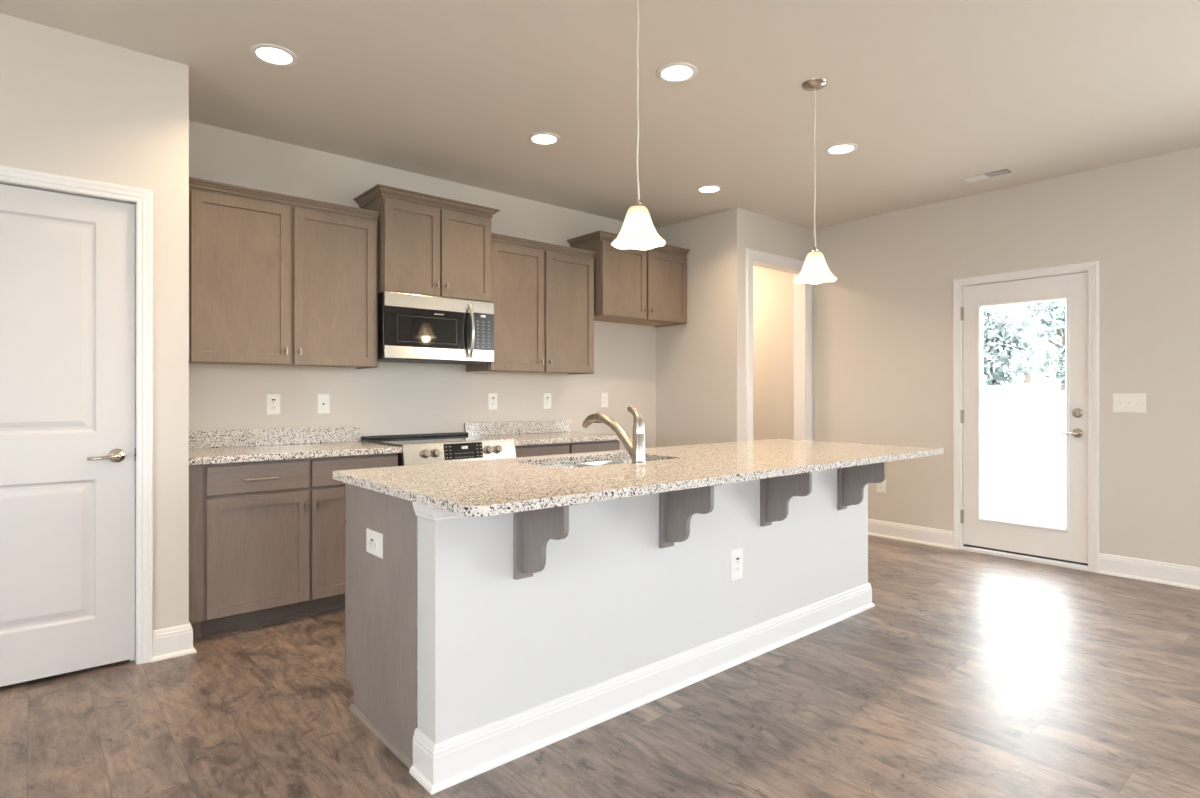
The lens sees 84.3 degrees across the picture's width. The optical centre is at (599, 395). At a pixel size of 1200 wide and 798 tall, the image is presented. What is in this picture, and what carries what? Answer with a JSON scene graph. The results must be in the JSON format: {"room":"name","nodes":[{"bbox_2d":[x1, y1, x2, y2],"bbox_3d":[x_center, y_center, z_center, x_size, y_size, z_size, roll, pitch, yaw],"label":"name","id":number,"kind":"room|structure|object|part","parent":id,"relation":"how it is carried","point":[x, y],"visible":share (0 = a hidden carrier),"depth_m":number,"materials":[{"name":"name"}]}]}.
{"room":"kitchen","nodes":[
{"label":"kitchen","id":0,"kind":"room"},
{"bbox_2d":[0,13,188,629],"bbox_3d":[-3.504,-0.170,2.209,3.560,2.740,0.717,0,0,-41],"label":"wall","id":1,"kind":"structure","parent":0,"point":[72,105],"depth_m":2.99,"materials":[{"name":"paint"}]},
{"bbox_2d":[0,184,135,686],"bbox_3d":[-2.342,0.162,2.739,0.726,2.036,0.098,0,0,-41],"label":"door","id":2,"kind":"structure","parent":1,"relation":"in","point":[68,450],"depth_m":2.82,"materials":[{"name":"white paint"}]},
{"bbox_3d":[-2.146,0.266,2.885,0.138,0.062,0.062,0,0,-41],"label":"lever handle","id":3,"kind":"part","parent":2,"relation":"part of","materials":[{"name":"silver metal"}]},
{"bbox_2d":[0,165,152,664],"bbox_3d":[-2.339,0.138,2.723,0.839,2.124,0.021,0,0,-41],"label":"trim","id":4,"kind":"structure","parent":1,"relation":"attached to","point":[143,198],"depth_m":2.97,"materials":[{"name":"white paint"}]},
{"bbox_2d":[151,622,196,661],"bbox_3d":[-1.990,1.133,3.084,0.176,0.134,0.127,0,0,-41],"label":"baseboard","id":5,"kind":"structure","parent":1,"relation":"attached to","point":[176,641],"depth_m":3.04,"materials":[{"name":"white paint"}]},
{"bbox_2d":[189,121,655,449],"bbox_3d":[-2.280,-0.170,3.811,7.505,2.740,0.120,0,0,-41],"label":"wall","id":6,"kind":"structure","parent":0,"point":[391,398],"depth_m":4.51,"materials":[{"name":"paint"}]},
{"bbox_2d":[266,394,279,414],"bbox_3d":[-1.967,0.054,3.994,0.079,0.126,0.010,0,0,-41],"label":"wall outlet","id":7,"kind":"object","parent":6,"relation":"attached to","point":[272,400],"visible":1,"depth_m":3.99,"materials":[{"name":"white plastic"}]},
{"bbox_2d":[270,398,276,409],"bbox_3d":[-1.966,0.054,3.993,0.035,0.071,0.004,0,0,-41],"label":"socket","id":8,"kind":"object","parent":7,"relation":"attached to","point":[273,401],"depth_m":3.99,"materials":[{"name":"white plastic"}]},
{"bbox_2d":[189,426,358,448],"bbox_3d":[-1.976,0.249,3.977,1.061,0.098,0.021,0,0,-41],"label":"backsplash","id":9,"kind":"structure","parent":6,"relation":"attached to","point":[278,436],"depth_m":3.97,"materials":[{"name":"stone"}]},
{"bbox_2d":[189,177,378,368],"bbox_3d":[-1.843,-0.650,3.866,1.016,0.957,0.363,0,0,-41],"label":"upper cabinet","id":10,"kind":"object","parent":6,"relation":"attached to","point":[277,279],"visible":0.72,"depth_m":3.72,"materials":[{"name":"brown wood"}]},
{"bbox_3d":[-1.938,-0.622,3.597,0.486,0.891,0.019,0,0,-41],"label":"door","id":11,"kind":"part","parent":10,"relation":"part of","materials":[{"name":"beige wood"}]},
{"bbox_3d":[-1.750,-1.107,3.758,1.016,0.044,0.023,0,0,-41],"label":"crown moulding","id":12,"kind":"part","parent":10,"relation":"part of","materials":[{"name":"beige wood"}]},
{"bbox_3d":[-1.560,-0.622,3.922,0.474,0.891,0.019,0,0,-41],"label":"door","id":13,"kind":"part","parent":10,"relation":"part of","materials":[{"name":"beige wood"}]},
{"bbox_2d":[317,394,329,413],"bbox_3d":[-1.743,0.053,4.183,0.079,0.126,0.016,0,0,-41],"label":"cable jack","id":14,"kind":"object","parent":6,"relation":"attached to","point":[323,400],"visible":1,"depth_m":4.18,"materials":[{"name":"white plastic"}]},
{"bbox_2d":[353,184,499,302],"bbox_3d":[-1.144,-0.958,4.436,0.861,0.640,0.408,0,0,-41],"label":"upper cabinet","id":15,"kind":"object","parent":6,"relation":"attached to","point":[429,245],"visible":0.7,"depth_m":4.27,"materials":[{"name":"beige wood"}]},
{"bbox_3d":[-1.183,-0.925,4.186,0.372,0.566,0.019,0,0,-41],"label":"door","id":16,"kind":"part","parent":15,"relation":"part of","materials":[{"name":"beige wood"}]},
{"bbox_3d":[-1.146,-1.252,4.437,0.861,0.052,0.404,0,0,-41],"label":"crown moulding","id":17,"kind":"part","parent":15,"relation":"part of","materials":[{"name":"beige wood"}]},
{"bbox_2d":[378,291,493,364],"bbox_3d":[-1.124,-0.430,4.413,0.772,0.412,0.465,0,0,-41],"label":"microwave","id":18,"kind":"object","parent":15,"relation":"attached to","point":[412,328],"visible":0.95,"depth_m":4.26,"materials":[{"name":"silver metal"}]},
{"bbox_3d":[-1.093,-0.427,4.241,0.595,0.241,0.020,0,0,-41],"label":"door glass","id":19,"kind":"part","parent":18,"relation":"part of","materials":[{"name":"black glass"}]},
{"bbox_3d":[-0.851,-0.426,4.388,0.021,0.357,0.072,0,0,-41],"label":"handle","id":20,"kind":"part","parent":18,"relation":"part of","materials":[{"name":"silver metal"}]},
{"bbox_3d":[-0.801,-0.432,4.496,0.174,0.404,0.029,0,0,-41],"label":"control panel","id":21,"kind":"part","parent":18,"relation":"part of","materials":[{"name":"silver metal"}]},
{"bbox_3d":[-0.892,-0.925,4.436,0.373,0.566,0.019,0,0,-41],"label":"door","id":22,"kind":"part","parent":15,"relation":"part of","materials":[{"name":"beige wood"}]},
{"bbox_2d":[488,393,496,409],"bbox_3d":[-0.805,0.047,4.992,0.079,0.126,0.010,0,0,-41],"label":"wall outlet","id":23,"kind":"object","parent":6,"relation":"attached to","point":[492,397],"visible":1,"depth_m":4.98,"materials":[{"name":"white plastic"}]},
{"bbox_2d":[464,420,570,435],"bbox_3d":[-0.616,0.249,5.145,0.976,0.098,0.021,0,0,-41],"label":"backsplash","id":24,"kind":"structure","parent":6,"relation":"attached to","point":[543,426],"depth_m":5.11,"materials":[{"name":"stone"}]},
{"bbox_2d":[466,233,595,374],"bbox_3d":[-0.496,-0.650,5.022,0.960,0.957,0.363,0,0,-41],"label":"upper cabinet","id":25,"kind":"object","parent":6,"relation":"attached to","point":[542,293],"visible":0.95,"depth_m":4.87,"materials":[{"name":"brown wood"}]},
{"bbox_3d":[-0.590,-0.622,4.755,0.452,0.891,0.019,0,0,-41],"label":"door","id":26,"kind":"part","parent":25,"relation":"part of","materials":[{"name":"beige wood"}]},
{"bbox_3d":[-0.404,-1.107,4.914,0.960,0.044,0.023,0,0,-41],"label":"crown moulding","id":27,"kind":"part","parent":25,"relation":"part of","materials":[{"name":"beige wood"}]},
{"bbox_3d":[-0.229,-0.622,5.065,0.462,0.891,0.019,0,0,-41],"label":"door","id":28,"kind":"part","parent":25,"relation":"part of","materials":[{"name":"beige wood"}]},
{"bbox_2d":[543,393,550,408],"bbox_3d":[-0.422,0.046,5.321,0.079,0.126,0.010,0,0,-41],"label":"wall outlet","id":29,"kind":"object","parent":6,"relation":"attached to","point":[546,396],"visible":1,"depth_m":5.32,"materials":[{"name":"white plastic"}]},
{"bbox_2d":[601,393,607,406],"bbox_3d":[0.040,0.040,5.718,0.079,0.126,0.010,0,0,-41],"label":"wall outlet","id":30,"kind":"object","parent":6,"relation":"attached to","point":[604,396],"visible":1,"depth_m":5.71,"materials":[{"name":"white plastic"}]},
{"bbox_2d":[567,230,689,326],"bbox_3d":[0.258,-0.954,5.630,1.041,0.649,0.423,0,0,-41],"label":"upper cabinet","id":31,"kind":"object","parent":6,"relation":"attached to","point":[632,286],"visible":0.92,"depth_m":5.46,"materials":[{"name":"beige wood"}]},
{"bbox_3d":[0.198,-0.920,5.351,0.480,0.575,0.019,0,0,-41],"label":"door","id":32,"kind":"part","parent":31,"relation":"part of","materials":[{"name":"beige wood"}]},
{"bbox_3d":[0.257,-1.252,5.632,1.041,0.052,0.419,0,0,-41],"label":"crown moulding","id":33,"kind":"part","parent":31,"relation":"part of","materials":[{"name":"beige wood"}]},
{"bbox_3d":[0.579,-0.920,5.679,0.478,0.575,0.019,0,0,-41],"label":"door","id":34,"kind":"part","parent":31,"relation":"part of","materials":[{"name":"beige wood"}]},
{"bbox_2d":[0,0,1199,228],"bbox_3d":[0.609,-1.590,1.235,8.773,0.100,9.320,0,0,-41],"label":"ceiling","id":35,"kind":"structure","parent":0,"point":[932,96],"depth_m":3.28,"materials":[{"name":"paint"}]},
{"bbox_2d":[250,43,297,65],"bbox_3d":[-1.473,-1.536,2.999,0.196,0.008,0.196,0,0,-41],"label":"recessed light","id":36,"kind":"object","parent":35,"relation":"in","point":[271,54],"visible":1,"depth_m":2.99,"materials":[{"name":"white paint"}]},
{"bbox_2d":[528,132,559,144],"bbox_3d":[-0.335,-1.536,3.976,0.196,0.008,0.196,0,0,-41],"label":"recessed light","id":37,"kind":"object","parent":35,"relation":"in","point":[540,138],"visible":1,"depth_m":3.97,"materials":[{"name":"white"}]},
{"bbox_2d":[611,0,665,249],"bbox_3d":[0.142,-1.053,2.488,0.209,0.974,0.203,0,0,-41],"label":"pendant light","id":38,"kind":"object","parent":35,"relation":"hanging from","point":[638,231],"visible":1,"depth_m":2.47,"materials":[{"name":"white glass"}]},
{"bbox_2d":[631,200,643,206],"bbox_3d":[0.142,-0.698,2.488,0.052,0.075,0.052,0,0,-41],"label":"socket","id":39,"kind":"object","parent":38,"relation":"attached to","point":[637,204],"depth_m":2.47,"materials":[{"name":"silver metal"}]},
{"bbox_3d":[0.142,-0.614,2.488,0.055,0.090,0.055,0,0,-41],"label":"bulb","id":40,"kind":"part","parent":38,"relation":"part of","materials":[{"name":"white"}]},
{"bbox_3d":[0.142,-0.636,2.488,0.209,0.141,0.203,0,0,-41],"label":"lamp shade","id":41,"kind":"part","parent":38,"relation":"part of","materials":[{"name":"white glass"}]},
{"bbox_3d":[0.143,-1.115,2.489,0.011,0.805,0.010,0,0,-41],"label":"cord","id":42,"kind":"part","parent":38,"relation":"part of","materials":[{"name":"beige plastic"}]},
{"bbox_2d":[656,62,697,82],"bbox_3d":[0.367,-1.536,3.162,0.196,0.008,0.196,0,0,-41],"label":"recessed light","id":43,"kind":"object","parent":35,"relation":"in","point":[676,72],"visible":1,"depth_m":3.15,"materials":[{"name":"white"}]},
{"bbox_2d":[696,185,722,192],"bbox_3d":[0.814,-1.536,4.943,0.196,0.008,0.196,0,0,-41],"label":"recessed light","id":44,"kind":"object","parent":35,"relation":"in","point":[705,188],"visible":1,"depth_m":4.93,"materials":[{"name":"white"}]},
{"bbox_2d":[793,78,836,283],"bbox_3d":[1.063,-1.053,3.278,0.209,0.974,0.203,0,0,-41],"label":"pendant light","id":45,"kind":"object","parent":35,"relation":"hanging from","point":[815,270],"visible":1,"depth_m":3.25,"materials":[{"name":"white glass"}]},
{"bbox_3d":[1.063,-0.636,3.278,0.209,0.141,0.203,0,0,-41],"label":"lamp shade","id":46,"kind":"part","parent":45,"relation":"part of","materials":[{"name":"white glass"}]},
{"bbox_3d":[1.063,-1.115,3.279,0.011,0.805,0.010,0,0,-41],"label":"cord","id":47,"kind":"part","parent":45,"relation":"part of","materials":[{"name":"beige plastic"}]},
{"bbox_2d":[824,143,857,154],"bbox_3d":[1.505,-1.536,4.139,0.196,0.008,0.196,0,0,-41],"label":"recessed light","id":48,"kind":"object","parent":35,"relation":"in","point":[840,148],"visible":1,"depth_m":4.13,"materials":[{"name":"white"}]},
{"bbox_2d":[963,169,1010,182],"bbox_3d":[2.706,-1.538,4.639,0.150,0.017,0.350,0,0,-41],"label":"ceiling vent","id":49,"kind":"object","parent":35,"relation":"in","point":[997,173],"visible":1,"depth_m":4.64,"materials":[{"name":"white metal"}]},
{"bbox_2d":[0,535,1199,797],"bbox_3d":[0.609,1.250,1.235,8.773,0.100,9.320,0,0,-41],"label":"floor","id":50,"kind":"structure","parent":0,"point":[968,674],"depth_m":2.47,"materials":[{"name":"brown wood"}]},
{"bbox_2d":[189,464,203,639],"bbox_3d":[-1.988,0.766,3.237,0.078,0.868,0.080,0,0,-41],"label":"strip","id":51,"kind":"object","parent":50,"relation":"on","point":[196,472],"visible":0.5,"depth_m":3.21,"materials":[{"name":"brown wood"}]},
{"bbox_2d":[201,458,308,637],"bbox_3d":[-1.924,0.766,3.601,0.493,0.868,0.657,0,0,-41],"label":"base cabinet","id":52,"kind":"object","parent":50,"relation":"on","point":[256,513],"visible":0.85,"depth_m":3.37,"materials":[{"name":"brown wood"}]},
{"bbox_3d":[-1.736,0.420,3.385,0.480,0.144,0.019,0,0,-41],"label":"drawer","id":53,"kind":"part","parent":52,"relation":"part of","materials":[{"name":"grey wood"}]},
{"bbox_3d":[-1.736,0.801,3.385,0.480,0.586,0.019,0,0,-41],"label":"door","id":54,"kind":"part","parent":52,"relation":"part of","materials":[{"name":"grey wood"}]},
{"bbox_3d":[-1.720,0.424,3.366,0.158,0.010,0.035,0,0,-41],"label":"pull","id":55,"kind":"part","parent":52,"relation":"part of","materials":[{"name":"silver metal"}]},
{"bbox_2d":[189,441,401,464],"bbox_3d":[-1.766,0.315,3.740,1.072,0.034,0.652,0,0,-41],"label":"countertop","id":56,"kind":"structure","parent":52,"relation":"on","point":[198,456],"depth_m":3.59,"materials":[{"name":"stone"}]},
{"bbox_2d":[306,453,397,616],"bbox_3d":[-1.548,0.766,3.924,0.496,0.868,0.657,0,0,-41],"label":"base cabinet","id":57,"kind":"object","parent":50,"relation":"on","point":[327,522],"visible":0.21,"depth_m":3.61,"materials":[{"name":"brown wood"}]},
{"bbox_3d":[-1.361,0.801,3.707,0.480,0.586,0.019,0,0,-41],"label":"door","id":58,"kind":"part","parent":57,"relation":"part of","materials":[{"name":"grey wood"}]},
{"bbox_3d":[-1.361,0.420,3.707,0.480,0.144,0.019,0,0,-41],"label":"drawer","id":59,"kind":"part","parent":57,"relation":"part of","materials":[{"name":"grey wood"}]},
{"bbox_2d":[361,432,515,465],"bbox_3d":[-1.038,0.733,4.309,0.770,0.934,0.705,0,0,-41],"label":"range","id":60,"kind":"object","parent":50,"relation":"on","point":[430,448],"visible":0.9,"depth_m":4.12,"materials":[{"name":"silver metal"}]},
{"bbox_3d":[-1.021,0.341,3.905,0.054,0.054,0.039,0,-11,-41],"label":"knob","id":61,"kind":"part","parent":60,"relation":"part of","materials":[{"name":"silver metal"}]},
{"bbox_2d":[361,435,507,445],"bbox_3d":[-1.067,0.291,4.343,0.768,0.010,0.610,0,0,-41],"label":"cooktop","id":62,"kind":"object","parent":60,"relation":"in","point":[394,440],"depth_m":4.31,"materials":[{"name":"black glass"}]},
{"bbox_3d":[-0.972,0.341,3.947,0.054,0.054,0.039,0,-11,-41],"label":"knob","id":63,"kind":"part","parent":60,"relation":"part of","materials":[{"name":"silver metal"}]},
{"bbox_3d":[-0.851,0.356,4.090,0.770,0.148,0.046,0,0,-41],"label":"control panel","id":64,"kind":"part","parent":60,"relation":"part of","materials":[{"name":"silver metal"}]},
{"bbox_3d":[-0.697,0.341,4.183,0.054,0.054,0.039,0,-11,-41],"label":"knob","id":65,"kind":"part","parent":60,"relation":"part of","materials":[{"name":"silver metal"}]},
{"bbox_3d":[-0.645,0.341,4.227,0.054,0.054,0.039,0,-11,-41],"label":"knob","id":66,"kind":"part","parent":60,"relation":"part of","materials":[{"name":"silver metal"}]},
{"bbox_2d":[515,443,569,457],"bbox_3d":[-0.583,0.766,4.752,0.483,0.868,0.657,0,0,-41],"label":"base cabinet","id":67,"kind":"object","parent":50,"relation":"on","point":[559,448],"visible":0.02,"depth_m":4.53,"materials":[{"name":"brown wood"}]},
{"bbox_2d":[569,440,619,453],"bbox_3d":[-0.218,0.766,5.065,0.476,0.868,0.657,0,0,-41],"label":"base cabinet","id":68,"kind":"object","parent":50,"relation":"on","point":[610,445],"visible":0.02,"depth_m":4.83,"materials":[{"name":"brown wood"}]},
{"bbox_2d":[485,431,619,445],"bbox_3d":[-0.394,0.315,4.918,0.990,0.034,0.652,0,0,-41],"label":"countertop","id":69,"kind":"structure","parent":68,"relation":"on","point":[553,437],"depth_m":4.81,"materials":[{"name":"stone"}]},
{"bbox_2d":[345,469,874,794],"bbox_3d":[0.261,0.763,3.193,2.729,0.874,0.823,0,0,-41],"label":"kitchen island","id":70,"kind":"object","parent":50,"relation":"on","point":[463,668],"visible":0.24,"depth_m":2.42,"materials":[{"name":"paint"}]},
{"bbox_3d":[-0.792,0.420,2.775,0.540,0.144,0.019,0,0,-41],"label":"drawer","id":71,"kind":"part","parent":70,"relation":"part of","materials":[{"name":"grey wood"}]},
{"bbox_3d":[-0.792,0.801,2.775,0.540,0.586,0.019,0,0,-41],"label":"door","id":72,"kind":"part","parent":70,"relation":"part of","materials":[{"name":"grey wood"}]},
{"bbox_2d":[366,528,382,558],"bbox_3d":[-0.810,0.529,2.372,0.010,0.086,0.140,0,0,-41],"label":"wall outlet","id":73,"kind":"object","parent":70,"relation":"attached to","point":[374,540],"visible":1,"depth_m":2.36,"materials":[{"name":"white plastic"}]},
{"bbox_2d":[369,536,376,549],"bbox_3d":[-0.811,0.529,2.371,0.004,0.038,0.072,0,0,-41],"label":"socket","id":74,"kind":"object","parent":73,"relation":"attached to","point":[372,539],"depth_m":2.37,"materials":[{"name":"white plastic"}]},
{"bbox_3d":[-0.775,1.190,2.329,0.014,0.019,0.554,0,0,-41],"label":"shoe moulding","id":75,"kind":"part","parent":70,"relation":"part of","materials":[{"name":"brown wood"}]},
{"bbox_3d":[-0.783,0.764,2.364,0.020,0.872,0.617,0,0,-41],"label":"panel","id":76,"kind":"part","parent":70,"relation":"part of","materials":[{"name":"brown wood"}]},
{"bbox_3d":[-0.440,0.356,2.157,0.298,0.057,0.144,0,0,-41],"label":"cap moulding","id":77,"kind":"part","parent":70,"relation":"part of","materials":[{"name":"white paint"}]},
{"bbox_2d":[513,504,576,579],"bbox_3d":[-0.178,0.470,2.136,0.070,0.286,0.262,0,0,-41],"label":"corbel","id":78,"kind":"object","parent":70,"relation":"attached to","point":[532,529],"visible":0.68,"depth_m":2.16,"materials":[{"name":"brown wood"}]},
{"bbox_3d":[-0.258,0.470,2.228,0.070,0.286,0.018,0,0,-41],"label":"plate","id":79,"kind":"part","parent":78,"relation":"part of","materials":[{"name":"brown wood"}]},
{"bbox_3d":[-0.178,0.465,2.135,0.021,0.252,0.227,0,0,-41],"label":"arm","id":80,"kind":"part","parent":78,"relation":"part of"},
{"bbox_2d":[333,439,942,516],"bbox_3d":[0.437,0.311,3.148,2.986,0.030,1.102,0,0,-41],"label":"island countertop","id":81,"kind":"structure","parent":70,"relation":"on","point":[478,488],"depth_m":2.54,"materials":[{"name":"stone"}]},
{"bbox_2d":[541,458,653,467],"bbox_3d":[0.002,0.421,3.068,0.778,0.190,0.445,0,0,-41],"label":"sink","id":82,"kind":"object","parent":81,"relation":"in","point":[623,460],"visible":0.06,"depth_m":3.29,"materials":[{"name":"silver metal"}]},
{"bbox_3d":[-0.143,0.423,2.944,0.357,0.186,0.405,0,0,-41],"label":"bowl","id":83,"kind":"part","parent":82,"relation":"part of","materials":[{"name":"silver metal"}]},
{"bbox_3d":[0.146,0.423,3.192,0.357,0.186,0.405,0,0,-41],"label":"bowl","id":84,"kind":"part","parent":82,"relation":"part of","materials":[{"name":"silver metal"}]},
{"bbox_2d":[582,406,645,463],"bbox_3d":[0.055,0.171,3.017,0.064,0.250,0.414,0,0,-41],"label":"faucet","id":85,"kind":"object","parent":81,"relation":"on","point":[635,447],"visible":1,"depth_m":2.89,"materials":[{"name":"silver metal"}]},
{"bbox_3d":[0.047,0.184,3.026,0.044,0.203,0.389,0,0,-41],"label":"spout","id":86,"kind":"part","parent":85,"relation":"part of","materials":[{"name":"silver metal"}]},
{"bbox_3d":[0.156,0.101,2.899,0.056,0.110,0.096,0,0,-41],"label":"lever","id":87,"kind":"part","parent":85,"relation":"part of","materials":[{"name":"silver metal"}]},
{"bbox_3d":[0.478,1.133,2.939,2.729,0.134,0.154,0,0,-41],"label":"baseboard","id":88,"kind":"part","parent":70,"relation":"part of","materials":[{"name":"white paint"}]},
{"bbox_2d":[659,484,721,547],"bbox_3d":[0.350,0.470,2.589,0.070,0.286,0.262,0,0,-41],"label":"corbel","id":89,"kind":"object","parent":70,"relation":"attached to","point":[676,508],"visible":0.67,"depth_m":2.61,"materials":[{"name":"brown wood"}]},
{"bbox_3d":[0.270,0.470,2.682,0.070,0.286,0.018,0,0,-41],"label":"plate","id":90,"kind":"part","parent":89,"relation":"part of","materials":[{"name":"brown wood"}]},
{"bbox_3d":[0.350,0.465,2.589,0.021,0.252,0.227,0,0,-41],"label":"arm","id":91,"kind":"part","parent":89,"relation":"part of"},
{"bbox_2d":[730,547,742,581],"bbox_3d":[0.617,0.762,2.985,0.089,0.142,0.010,0,0,-41],"label":"wall outlet","id":92,"kind":"object","parent":70,"relation":"attached to","point":[736,555],"visible":1,"depth_m":2.98,"materials":[{"name":"white plastic"}]},
{"bbox_2d":[734,555,739,573],"bbox_3d":[0.618,0.762,2.984,0.040,0.079,0.004,0,0,-41],"label":"socket","id":93,"kind":"object","parent":92,"relation":"attached to","point":[736,557],"depth_m":2.98,"materials":[{"name":"white plastic"}]},
{"bbox_2d":[760,471,817,526],"bbox_3d":[0.860,0.470,3.027,0.070,0.286,0.262,0,0,-41],"label":"corbel","id":94,"kind":"object","parent":70,"relation":"attached to","point":[776,493],"visible":0.7,"depth_m":3.05,"materials":[{"name":"brown wood"}]},
{"bbox_3d":[0.781,0.470,3.120,0.070,0.286,0.018,0,0,-41],"label":"plate","id":95,"kind":"part","parent":94,"relation":"part of","materials":[{"name":"brown wood"}]},
{"bbox_2d":[837,461,889,509],"bbox_3d":[1.383,0.470,3.476,0.070,0.286,0.262,0,0,-41],"label":"corbel","id":96,"kind":"object","parent":70,"relation":"attached to","point":[851,481],"visible":0.68,"depth_m":3.50,"materials":[{"name":"brown wood"}]},
{"bbox_3d":[1.304,0.470,3.569,0.070,0.286,0.018,0,0,-41],"label":"plate","id":97,"kind":"part","parent":96,"relation":"part of","materials":[{"name":"brown wood"}]},
{"bbox_2d":[656,208,810,446],"bbox_3d":[1.239,-0.170,6.143,1.103,2.740,0.927,0,0,-41],"label":"wall","id":98,"kind":"structure","parent":0,"point":[701,362],"depth_m":5.69,"materials":[{"name":"paint"}]},
{"bbox_2d":[746,248,811,440],"bbox_3d":[1.589,-0.012,5.819,0.977,2.424,0.021,0,0,-41],"label":"trim","id":99,"kind":"structure","parent":98,"relation":"attached to","point":[751,254],"depth_m":5.58,"materials":[{"name":"white paint"}]},
{"bbox_2d":[753,259,805,439],"bbox_3d":[1.544,0.028,5.871,0.818,2.345,0.124,0,0,-41],"label":"trim","id":100,"kind":"structure","parent":98,"relation":"attached to","point":[799,289],"depth_m":6.12,"materials":[{"name":"white paint"}]},
{"bbox_2d":[753,147,1199,566],"bbox_3d":[3.882,-0.170,4.026,0.150,2.740,9.290,0,0,-41],"label":"wall","id":101,"kind":"structure","parent":0,"point":[882,331],"depth_m":4.96,"materials":[{"name":"paint"}]},
{"bbox_2d":[877,479,885,492],"bbox_3d":[2.391,0.766,5.640,0.010,0.126,0.079,0,0,-41],"label":"wall outlet","id":102,"kind":"object","parent":101,"relation":"attached to","point":[881,487],"visible":0.8,"depth_m":5.63,"materials":[{"name":"white plastic"}]},
{"bbox_2d":[868,519,952,548],"bbox_3d":[2.358,1.133,5.665,0.027,0.134,1.257,0,0,-41],"label":"baseboard","id":103,"kind":"structure","parent":101,"relation":"attached to","point":[898,531],"depth_m":5.43,"materials":[{"name":"white paint"}]},
{"bbox_2d":[961,272,1087,565],"bbox_3d":[3.081,0.162,4.851,0.118,2.016,0.824,0,0,-41],"label":"door","id":104,"kind":"structure","parent":101,"relation":"in","point":[1069,544],"depth_m":4.78,"materials":[{"name":"white paint"}]},
{"bbox_3d":[3.262,0.261,4.597,0.062,0.064,0.134,0,0,-41],"label":"lever handle","id":105,"kind":"part","parent":104,"relation":"part of","materials":[{"name":"silver metal"}]},
{"bbox_2d":[960,546,1088,570],"bbox_3d":[3.146,1.188,4.902,0.226,0.024,0.824,0,0,-41],"label":"threshold","id":106,"kind":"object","parent":101,"relation":"attached to","point":[964,548],"depth_m":4.81,"materials":[{"name":"white paint"}]},
{"bbox_2d":[953,261,1098,572],"bbox_3d":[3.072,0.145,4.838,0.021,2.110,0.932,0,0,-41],"label":"trim","id":107,"kind":"structure","parent":101,"relation":"attached to","point":[1092,268],"depth_m":4.68,"materials":[{"name":"white paint"}]},
{"bbox_2d":[1112,393,1145,412],"bbox_3d":[3.481,0.051,4.365,0.017,0.130,0.176,0,0,-41],"label":"light switch","id":108,"kind":"object","parent":101,"relation":"attached to","point":[1121,402],"visible":1,"depth_m":4.36,"materials":[{"name":"white plastic"}]},
{"bbox_2d":[1098,553,1199,589],"bbox_3d":[5.068,1.133,2.509,0.027,0.134,5.204,0,0,-41],"label":"baseboard","id":109,"kind":"structure","parent":101,"relation":"attached to","point":[1178,575],"depth_m":4.28,"materials":[{"name":"white paint"}]},
{"label":"outside","id":110,"kind":"structure","parent":0,"visible":0},
{"bbox_2d":[983,383,1065,526],"bbox_3d":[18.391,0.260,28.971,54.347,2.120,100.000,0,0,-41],"label":"field","id":111,"kind":"structure","parent":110,"point":[1024,452],"depth_m":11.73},
{"bbox_2d":[983,306,1032,385],"bbox_3d":[17.721,-2.429,30.209,3.932,4.834,4.421,0,0,-41],"label":"tree","id":112,"kind":"object","parent":111,"relation":"on","point":[995,356],"visible":0.58,"depth_m":29.31,"materials":[{"name":"green plant"}]},
{"bbox_2d":[983,301,1061,382],"bbox_3d":[24.197,-4.481,37.267,6.010,8.272,5.633,0,0,25],"label":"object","id":113,"kind":"structure","parent":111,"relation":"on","point":[1027,379],"depth_m":37.13,"materials":[{"name":"white"}]},
{"bbox_2d":[1009,300,1065,389],"bbox_3d":[16.941,-2.347,23.682,3.716,4.709,4.092,0,0,-41],"label":"tree","id":114,"kind":"object","parent":111,"relation":"on","point":[1051,314],"visible":0.21,"depth_m":23.86,"materials":[{"name":"green plant"}]}
]}

